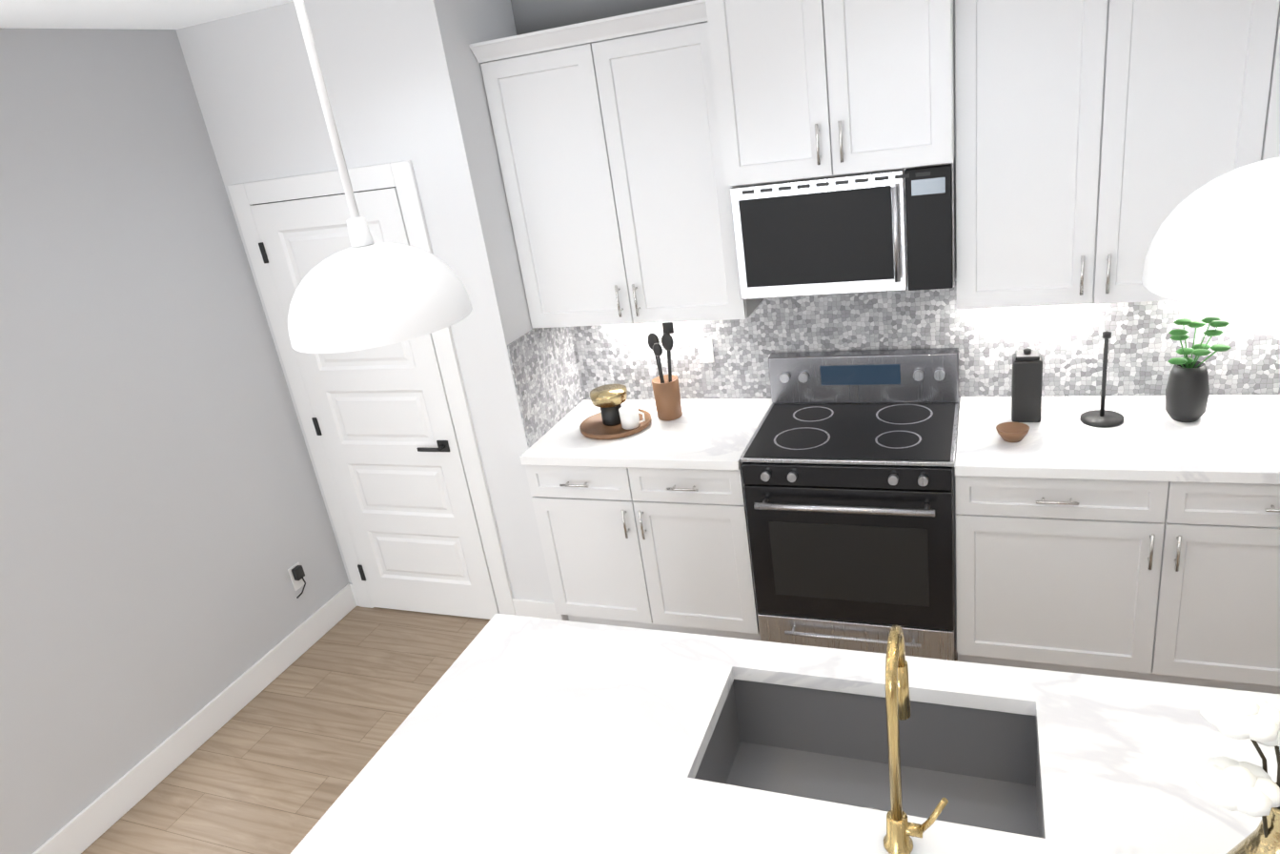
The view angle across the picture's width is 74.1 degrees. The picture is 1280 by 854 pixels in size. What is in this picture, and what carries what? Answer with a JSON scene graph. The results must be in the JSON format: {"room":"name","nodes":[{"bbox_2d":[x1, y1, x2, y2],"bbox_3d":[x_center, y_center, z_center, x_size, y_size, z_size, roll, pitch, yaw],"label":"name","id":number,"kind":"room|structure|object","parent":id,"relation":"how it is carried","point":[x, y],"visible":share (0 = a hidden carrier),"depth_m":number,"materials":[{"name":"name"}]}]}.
{"room":"kitchen","nodes":[
{"label":"kitchen","id":0,"kind":"room"},
{"bbox_2d":[0,0,293,29],"bbox_3d":[-0.660,-0.009,-1.220,6.026,0.100,9.690,0,23,22],"label":"ceiling","id":1,"kind":"structure","parent":0,"point":[147,14],"depth_m":2.91,"materials":[{"name":"white paint"}]},
{"bbox_2d":[287,0,472,353],"bbox_3d":[-0.520,-0.560,1.378,0.320,0.819,0.320,0,23,22],"label":"pendant light","id":2,"kind":"object","parent":1,"relation":"hanging from","point":[364,291],"visible":1,"depth_m":1.40,"materials":[{"name":"white metal"}]},
{"bbox_2d":[1141,156,1279,313],"bbox_3d":[0.735,-0.558,0.879,0.320,0.819,0.320,0,23,22],"label":"pendant light","id":3,"kind":"object","parent":1,"relation":"hanging from","point":[1215,243],"visible":1,"depth_m":0.96,"materials":[{"name":"white metal"}]},
{"bbox_2d":[0,27,349,853],"bbox_3d":[-3.189,1.285,0.418,0.120,2.750,9.690,0,23,22],"label":"wall","id":4,"kind":"structure","parent":0,"point":[164,521],"depth_m":3.23,"materials":[{"name":"grey paint"}]},
{"bbox_2d":[287,562,305,598],"bbox_3d":[-1.612,0.730,4.030,0.053,0.153,0.083,0,23,22],"label":"outlet","id":5,"kind":"object","parent":4,"relation":"attached to","point":[296,574],"visible":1,"depth_m":4.02,"materials":[{"name":"white plastic"}]},
{"bbox_2d":[175,0,568,621],"bbox_3d":[-0.990,-0.472,3.990,1.223,2.750,0.695,0,23,22],"label":"wall","id":6,"kind":"structure","parent":0,"point":[404,80],"depth_m":3.35,"materials":[{"name":"white paint"}]},
{"bbox_2d":[32,582,563,853],"bbox_3d":[5.378,2.652,-2.821,18.206,0.135,8.875,0,23,22],"label":"baseboard","id":7,"kind":"structure","parent":6,"relation":"attached to","point":[94,821],"depth_m":3.54,"materials":[{"name":"white paint"}]},
{"bbox_2d":[227,160,516,615],"bbox_3d":[-1.169,-0.050,3.839,0.943,2.134,0.018,0,23,22],"label":"door frame","id":8,"kind":"structure","parent":6,"relation":"attached to","point":[400,176],"depth_m":3.70,"materials":[{"name":"white paint"}]},
{"bbox_2d":[249,187,499,619],"bbox_3d":[-1.179,-0.001,3.832,0.767,2.028,0.070,0,23,22],"label":"closet door","id":9,"kind":"structure","parent":6,"relation":"in","point":[383,423],"depth_m":3.87,"materials":[{"name":"white paint"}]},
{"bbox_2d":[81,606,957,853],"bbox_3d":[5.496,2.647,-2.534,18.446,0.100,9.690,0,23,22],"label":"floor","id":10,"kind":"structure","parent":0,"point":[279,762],"depth_m":3.47,"materials":[{"name":"brown wood"}]},
{"bbox_2d":[519,398,772,640],"bbox_3d":[0.110,0.421,3.818,0.947,0.915,0.668,0,23,22],"label":"base cabinet","id":11,"kind":"object","parent":10,"relation":"on","point":[646,527],"visible":0.92,"depth_m":3.54,"materials":[{"name":"white paint"}]},
{"bbox_2d":[579,384,651,439],"bbox_3d":[-0.116,-0.078,3.691,0.316,0.160,0.316,0,23,22],"label":"tray","id":12,"kind":"object","parent":11,"relation":"on","point":[613,419],"visible":1,"depth_m":3.65,"materials":[{"name":"brown wood"}]},
{"bbox_2d":[647,322,682,421],"bbox_3d":[0.105,-0.253,3.648,0.137,0.450,0.116,0,23,22],"label":"utensil crock","id":13,"kind":"object","parent":11,"relation":"on","point":[667,396],"visible":0.94,"depth_m":3.64,"materials":[{"name":"brown wood"}]},
{"bbox_2d":[302,621,1279,853],"bbox_3d":[0.424,1.159,1.945,2.023,0.832,0.859,0,23,22],"label":"kitchen island","id":14,"kind":"object","parent":10,"relation":"on","point":[516,734],"depth_m":1.86,"materials":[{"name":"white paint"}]},
{"bbox_2d":[671,663,1064,853],"bbox_3d":[0.513,0.813,1.914,0.752,0.222,0.433,0,23,22],"label":"sink","id":15,"kind":"object","parent":14,"relation":"in","point":[794,743],"depth_m":2.02,"materials":[{"name":"grey metal"}]},
{"bbox_2d":[883,624,948,853],"bbox_3d":[0.509,0.565,1.566,0.118,0.430,0.184,0,23,22],"label":"brass faucet","id":16,"kind":"object","parent":14,"relation":"on","point":[901,828],"visible":1,"depth_m":1.55,"materials":[{"name":"gold metal"}]},
{"bbox_2d":[1195,688,1279,853],"bbox_3d":[0.904,0.590,1.203,0.237,0.536,0.195,0,23,22],"label":"flowers","id":17,"kind":"object","parent":14,"relation":"on","point":[1245,787],"visible":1,"depth_m":1.14,"materials":[{"name":"white plant"}]},
{"bbox_2d":[739,347,959,660],"bbox_3d":[0.876,0.339,3.429,0.764,1.130,0.711,0,23,22],"label":"range","id":18,"kind":"object","parent":10,"relation":"on","point":[847,459],"visible":0.96,"depth_m":3.23,"materials":[{"name":"black metal"}]},
{"bbox_2d":[954,419,1198,683],"bbox_3d":[1.592,0.441,3.238,0.705,0.876,0.632,0,23,22],"label":"base cabinet","id":19,"kind":"object","parent":10,"relation":"on","point":[1142,542],"depth_m":2.95,"materials":[{"name":"white paint"}]},
{"bbox_2d":[954,394,1279,486],"bbox_3d":[1.789,0.026,2.951,1.283,0.040,0.656,0,23,22],"label":"countertop","id":20,"kind":"structure","parent":19,"relation":"on","point":[1236,440],"depth_m":2.89,"materials":[{"name":"white stone"}]},
{"bbox_2d":[995,421,1029,442],"bbox_3d":[1.328,0.023,3.024,0.110,0.045,0.110,0,23,22],"label":"bowl","id":21,"kind":"object","parent":20,"relation":"on","point":[1012,432],"visible":1,"depth_m":3.02,"materials":[{"name":"brown wood"}]},
{"bbox_2d":[1011,347,1042,422],"bbox_3d":[1.428,-0.161,3.133,0.100,0.275,0.100,0,23,22],"label":"canister","id":22,"kind":"object","parent":20,"relation":"on","point":[1026,380],"visible":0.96,"depth_m":3.09,"materials":[{"name":"black"}]},
{"bbox_2d":[1079,330,1123,427],"bbox_3d":[1.648,-0.179,3.011,0.140,0.335,0.140,0,23,22],"label":"stand","id":23,"kind":"object","parent":20,"relation":"on","point":[1102,417],"visible":0.98,"depth_m":3.03,"materials":[{"name":"black metal"}]},
{"bbox_2d":[1165,316,1231,422],"bbox_3d":[1.910,-0.202,2.925,0.192,0.364,0.186,0,23,22],"label":"potted plant","id":24,"kind":"object","parent":20,"relation":"on","point":[1187,393],"visible":1,"depth_m":2.90,"materials":[{"name":"black"}]},
{"bbox_2d":[1176,482,1279,693],"bbox_3d":[2.127,0.445,3.019,0.704,0.876,0.632,0,23,22],"label":"base cabinet","id":25,"kind":"object","parent":10,"relation":"on","point":[1231,617],"depth_m":2.78,"materials":[{"name":"white paint"}]},
{"bbox_2d":[510,0,1226,399],"bbox_3d":[1.552,-0.570,3.235,4.053,2.750,0.120,0,23,22],"label":"wall","id":26,"kind":"structure","parent":0,"point":[534,15],"depth_m":3.42,"materials":[{"name":"paint"}]},
{"bbox_2d":[468,0,764,328],"bbox_3d":[-0.055,-0.990,3.396,0.947,1.144,0.396,0,23,22],"label":"upper cabinet","id":27,"kind":"object","parent":26,"relation":"attached to","point":[606,132],"visible":0.94,"depth_m":3.25,"materials":[{"name":"white paint"}]},
{"bbox_2d":[705,0,954,186],"bbox_3d":[0.663,-1.306,2.884,0.860,0.826,0.516,0,23,22],"label":"upper cabinet","id":28,"kind":"object","parent":26,"relation":"attached to","point":[806,89],"visible":0.98,"depth_m":2.75,"materials":[{"name":"white paint"}]},
{"bbox_2d":[729,158,955,299],"bbox_3d":[0.760,-0.737,3.129,0.756,0.418,0.476,0,23,22],"label":"microwave","id":29,"kind":"object","parent":28,"relation":"attached to","point":[893,230],"visible":0.85,"depth_m":2.96,"materials":[{"name":"silver metal"}]},
{"bbox_2d":[507,278,1279,447],"bbox_3d":[0.969,-0.270,3.206,2.998,0.553,0.572,0,23,22],"label":"tile backsplash","id":30,"kind":"structure","parent":26,"relation":"attached to","point":[559,374],"depth_m":3.42,"materials":[{"name":"tile"}]},
{"bbox_2d":[696,338,714,363],"bbox_3d":[0.292,-0.340,3.774,0.070,0.115,0.007,0,23,22],"label":"outlet","id":31,"kind":"object","parent":30,"relation":"attached to","point":[705,351],"visible":1,"depth_m":3.77,"materials":[{"name":"white plastic"}]},
{"bbox_2d":[954,0,1279,309],"bbox_3d":[1.525,-0.996,2.771,0.919,1.130,0.347,0,23,22],"label":"upper cabinet","id":32,"kind":"object","parent":26,"relation":"attached to","point":[1097,142],"visible":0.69,"depth_m":2.63,"materials":[{"name":"white paint"}]}
]}

